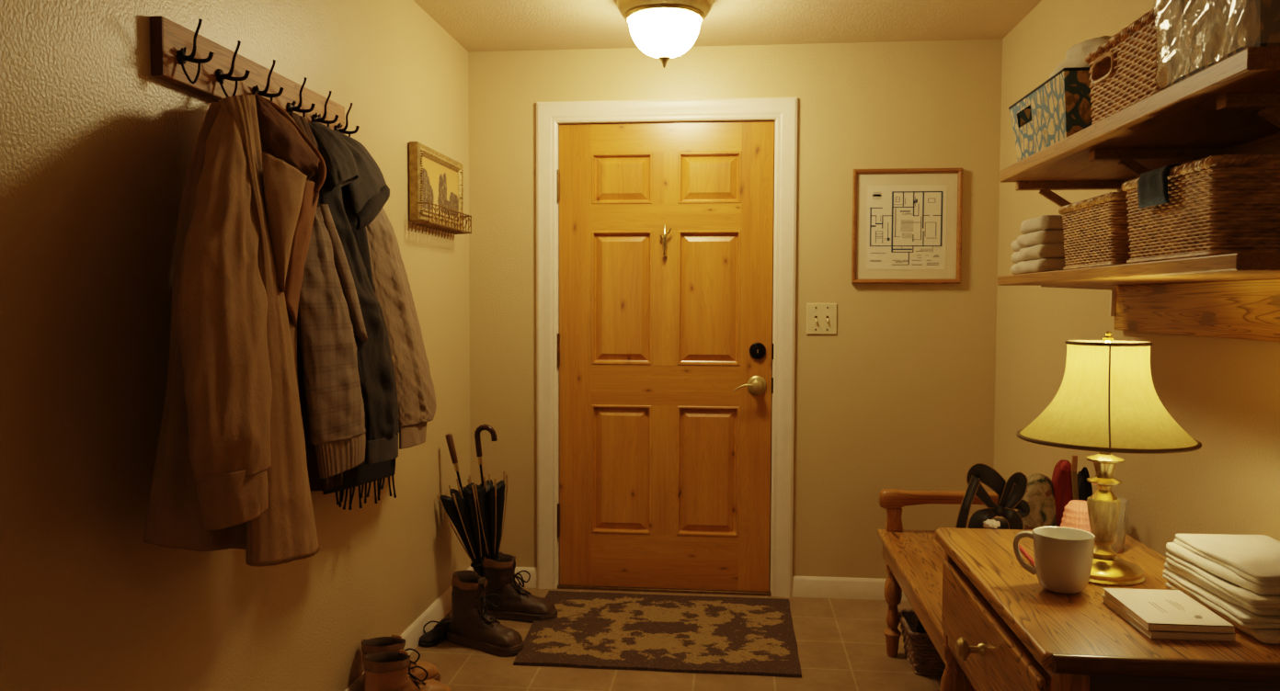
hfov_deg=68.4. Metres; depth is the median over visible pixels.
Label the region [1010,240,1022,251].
hand towel
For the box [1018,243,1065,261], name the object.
hand towel
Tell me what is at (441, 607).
baseboard
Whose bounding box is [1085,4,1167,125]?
wicker basket
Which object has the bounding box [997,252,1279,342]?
wall shelf
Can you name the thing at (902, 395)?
wall
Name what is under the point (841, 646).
floor
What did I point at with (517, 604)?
boot
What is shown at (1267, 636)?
napkin
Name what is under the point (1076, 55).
bath towel
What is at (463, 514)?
umbrella
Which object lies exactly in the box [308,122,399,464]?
coat
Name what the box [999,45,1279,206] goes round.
wall shelf
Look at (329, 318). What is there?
jacket
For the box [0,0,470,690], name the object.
wall
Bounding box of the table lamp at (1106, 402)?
[1016,331,1201,586]
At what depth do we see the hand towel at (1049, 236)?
2.32 m
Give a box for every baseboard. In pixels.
[344,566,473,690]
[514,567,537,588]
[791,576,908,601]
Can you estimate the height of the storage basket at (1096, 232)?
0.150 m
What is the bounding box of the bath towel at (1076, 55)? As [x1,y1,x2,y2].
[1049,35,1112,78]
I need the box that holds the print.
[1148,600,1201,618]
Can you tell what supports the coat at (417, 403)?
hanging from the coat rack
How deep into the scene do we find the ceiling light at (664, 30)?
3.27 m
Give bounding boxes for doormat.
[513,591,802,678]
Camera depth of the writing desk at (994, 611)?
1.59 m
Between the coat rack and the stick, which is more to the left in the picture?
the coat rack
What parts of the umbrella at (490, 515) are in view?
handle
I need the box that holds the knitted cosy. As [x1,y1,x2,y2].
[1060,500,1095,544]
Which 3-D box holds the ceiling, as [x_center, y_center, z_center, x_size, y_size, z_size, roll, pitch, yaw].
[0.088,-1.189,1.196,2.486,0.100,5.840,0,3,6]
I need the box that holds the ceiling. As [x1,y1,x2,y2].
[412,0,1041,52]
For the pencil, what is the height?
0.008 m
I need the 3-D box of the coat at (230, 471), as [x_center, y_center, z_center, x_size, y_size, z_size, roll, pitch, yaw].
[-0.818,-0.058,1.902,0.240,1.048,0.687,0,3,-3]
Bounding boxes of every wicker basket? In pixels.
[898,608,945,676]
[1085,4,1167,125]
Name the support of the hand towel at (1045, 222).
on the hand towel at (1049, 236)
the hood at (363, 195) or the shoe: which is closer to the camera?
the hood at (363, 195)
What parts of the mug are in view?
handle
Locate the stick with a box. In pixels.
[1071,456,1078,500]
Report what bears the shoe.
on the floor
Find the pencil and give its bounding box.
[1018,545,1034,566]
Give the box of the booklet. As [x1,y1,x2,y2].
[1101,594,1235,641]
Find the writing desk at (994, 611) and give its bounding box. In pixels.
[935,527,1279,690]
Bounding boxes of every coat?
[143,91,326,567]
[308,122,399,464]
[365,207,436,449]
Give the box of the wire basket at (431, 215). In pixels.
[407,202,471,240]
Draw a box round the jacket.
[285,111,367,491]
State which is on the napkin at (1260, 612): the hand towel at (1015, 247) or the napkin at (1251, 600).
the napkin at (1251, 600)
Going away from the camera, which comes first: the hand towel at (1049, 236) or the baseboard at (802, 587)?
the hand towel at (1049, 236)
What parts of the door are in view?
panel, panel, panel, rail, rail, rail, rail, panel, panel, panel, lever, handle, strike plate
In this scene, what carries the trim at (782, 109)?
attached to the wall at (902, 395)
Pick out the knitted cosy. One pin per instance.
(1075, 515)
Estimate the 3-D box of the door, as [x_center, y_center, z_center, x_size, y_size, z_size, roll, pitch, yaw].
[0.108,0.056,4.104,0.950,2.040,0.170,0,3,6]
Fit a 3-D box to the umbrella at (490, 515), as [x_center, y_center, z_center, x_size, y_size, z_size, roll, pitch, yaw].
[-0.632,0.679,3.772,0.198,0.732,0.199,2,3,29]
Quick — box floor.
[409,588,941,690]
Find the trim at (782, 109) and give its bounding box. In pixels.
[536,97,797,597]
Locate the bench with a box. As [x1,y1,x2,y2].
[877,489,1033,690]
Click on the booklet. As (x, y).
(1154, 635)
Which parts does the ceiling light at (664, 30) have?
lamp shade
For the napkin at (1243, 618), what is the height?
0.022 m
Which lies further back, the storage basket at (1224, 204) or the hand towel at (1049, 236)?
the hand towel at (1049, 236)
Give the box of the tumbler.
[1110,497,1129,554]
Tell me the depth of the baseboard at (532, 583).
4.16 m
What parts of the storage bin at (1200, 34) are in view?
panel, panel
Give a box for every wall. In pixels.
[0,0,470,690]
[468,39,1002,579]
[993,0,1279,558]
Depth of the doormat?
3.54 m
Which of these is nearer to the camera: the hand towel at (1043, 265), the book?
the book
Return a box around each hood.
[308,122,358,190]
[331,129,386,217]
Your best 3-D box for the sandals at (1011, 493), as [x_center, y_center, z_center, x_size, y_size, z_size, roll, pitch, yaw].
[0.988,0.512,2.661,0.215,0.368,0.120,0,3,6]
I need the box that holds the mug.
[1012,526,1094,594]
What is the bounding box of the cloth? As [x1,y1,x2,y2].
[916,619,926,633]
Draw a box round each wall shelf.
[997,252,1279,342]
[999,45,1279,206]
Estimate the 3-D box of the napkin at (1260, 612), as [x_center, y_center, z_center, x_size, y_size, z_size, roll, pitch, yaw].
[1.055,0.410,1.611,0.181,0.021,0.274,0,3,1]
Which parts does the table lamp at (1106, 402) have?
stem, shade trim, lamp shade, shade trim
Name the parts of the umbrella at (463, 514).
handle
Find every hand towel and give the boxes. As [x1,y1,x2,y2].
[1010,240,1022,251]
[1010,263,1018,274]
[1011,251,1023,263]
[1015,258,1066,274]
[1016,229,1064,248]
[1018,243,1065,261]
[1019,215,1063,234]
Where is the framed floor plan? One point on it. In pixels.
(907, 222)
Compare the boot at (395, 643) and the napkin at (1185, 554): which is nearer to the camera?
the napkin at (1185, 554)
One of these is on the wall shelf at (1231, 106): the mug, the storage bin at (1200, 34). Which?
the storage bin at (1200, 34)
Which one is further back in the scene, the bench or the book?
the bench
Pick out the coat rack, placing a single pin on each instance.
(180, 56)
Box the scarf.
[322,434,396,510]
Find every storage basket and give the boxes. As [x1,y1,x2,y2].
[1058,191,1131,270]
[1121,153,1279,263]
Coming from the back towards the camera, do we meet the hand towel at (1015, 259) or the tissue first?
the hand towel at (1015, 259)
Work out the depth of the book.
1.54 m
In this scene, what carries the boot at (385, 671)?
on the floor
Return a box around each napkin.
[1162,570,1279,628]
[1164,561,1279,616]
[1165,542,1279,595]
[1165,552,1279,609]
[1165,582,1279,644]
[1173,534,1279,586]
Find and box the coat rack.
[149,15,359,137]
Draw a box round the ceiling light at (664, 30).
[614,0,715,68]
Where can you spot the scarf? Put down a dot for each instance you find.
(363, 474)
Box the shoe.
[418,616,451,647]
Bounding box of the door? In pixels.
[556,119,776,595]
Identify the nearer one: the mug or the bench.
the mug
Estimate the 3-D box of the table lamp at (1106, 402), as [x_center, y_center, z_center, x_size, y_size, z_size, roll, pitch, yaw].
[0.895,0.209,1.812,0.319,0.472,0.319,0,3,6]
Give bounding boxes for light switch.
[806,303,836,334]
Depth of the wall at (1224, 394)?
2.59 m
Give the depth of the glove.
2.69 m
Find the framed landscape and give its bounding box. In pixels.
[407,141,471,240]
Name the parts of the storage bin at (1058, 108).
panel, panel, panel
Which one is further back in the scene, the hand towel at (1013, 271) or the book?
the hand towel at (1013, 271)
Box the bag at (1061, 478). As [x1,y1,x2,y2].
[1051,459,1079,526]
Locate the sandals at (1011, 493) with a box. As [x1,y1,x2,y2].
[955,463,1030,529]
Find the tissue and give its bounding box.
[982,519,1000,528]
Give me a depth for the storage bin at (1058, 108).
2.24 m
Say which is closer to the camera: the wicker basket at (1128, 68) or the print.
the print
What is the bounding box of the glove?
[1077,467,1092,501]
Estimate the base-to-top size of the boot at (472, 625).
0.264 m
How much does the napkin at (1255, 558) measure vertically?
0.020 m
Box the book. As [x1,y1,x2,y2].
[1102,588,1234,634]
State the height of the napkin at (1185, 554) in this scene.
0.022 m
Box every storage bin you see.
[1008,67,1093,161]
[1162,0,1279,87]
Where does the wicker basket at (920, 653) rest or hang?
on the floor
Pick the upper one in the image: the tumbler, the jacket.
the jacket
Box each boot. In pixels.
[361,635,440,690]
[363,650,452,690]
[446,570,524,657]
[482,551,558,623]
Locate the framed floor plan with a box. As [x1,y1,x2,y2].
[851,168,963,284]
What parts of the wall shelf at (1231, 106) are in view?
arm, arm, arm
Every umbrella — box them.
[436,434,487,577]
[456,424,508,561]
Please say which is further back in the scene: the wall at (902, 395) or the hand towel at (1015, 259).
the wall at (902, 395)
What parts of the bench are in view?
leg, arm post, seat rail, armrest, seat, leg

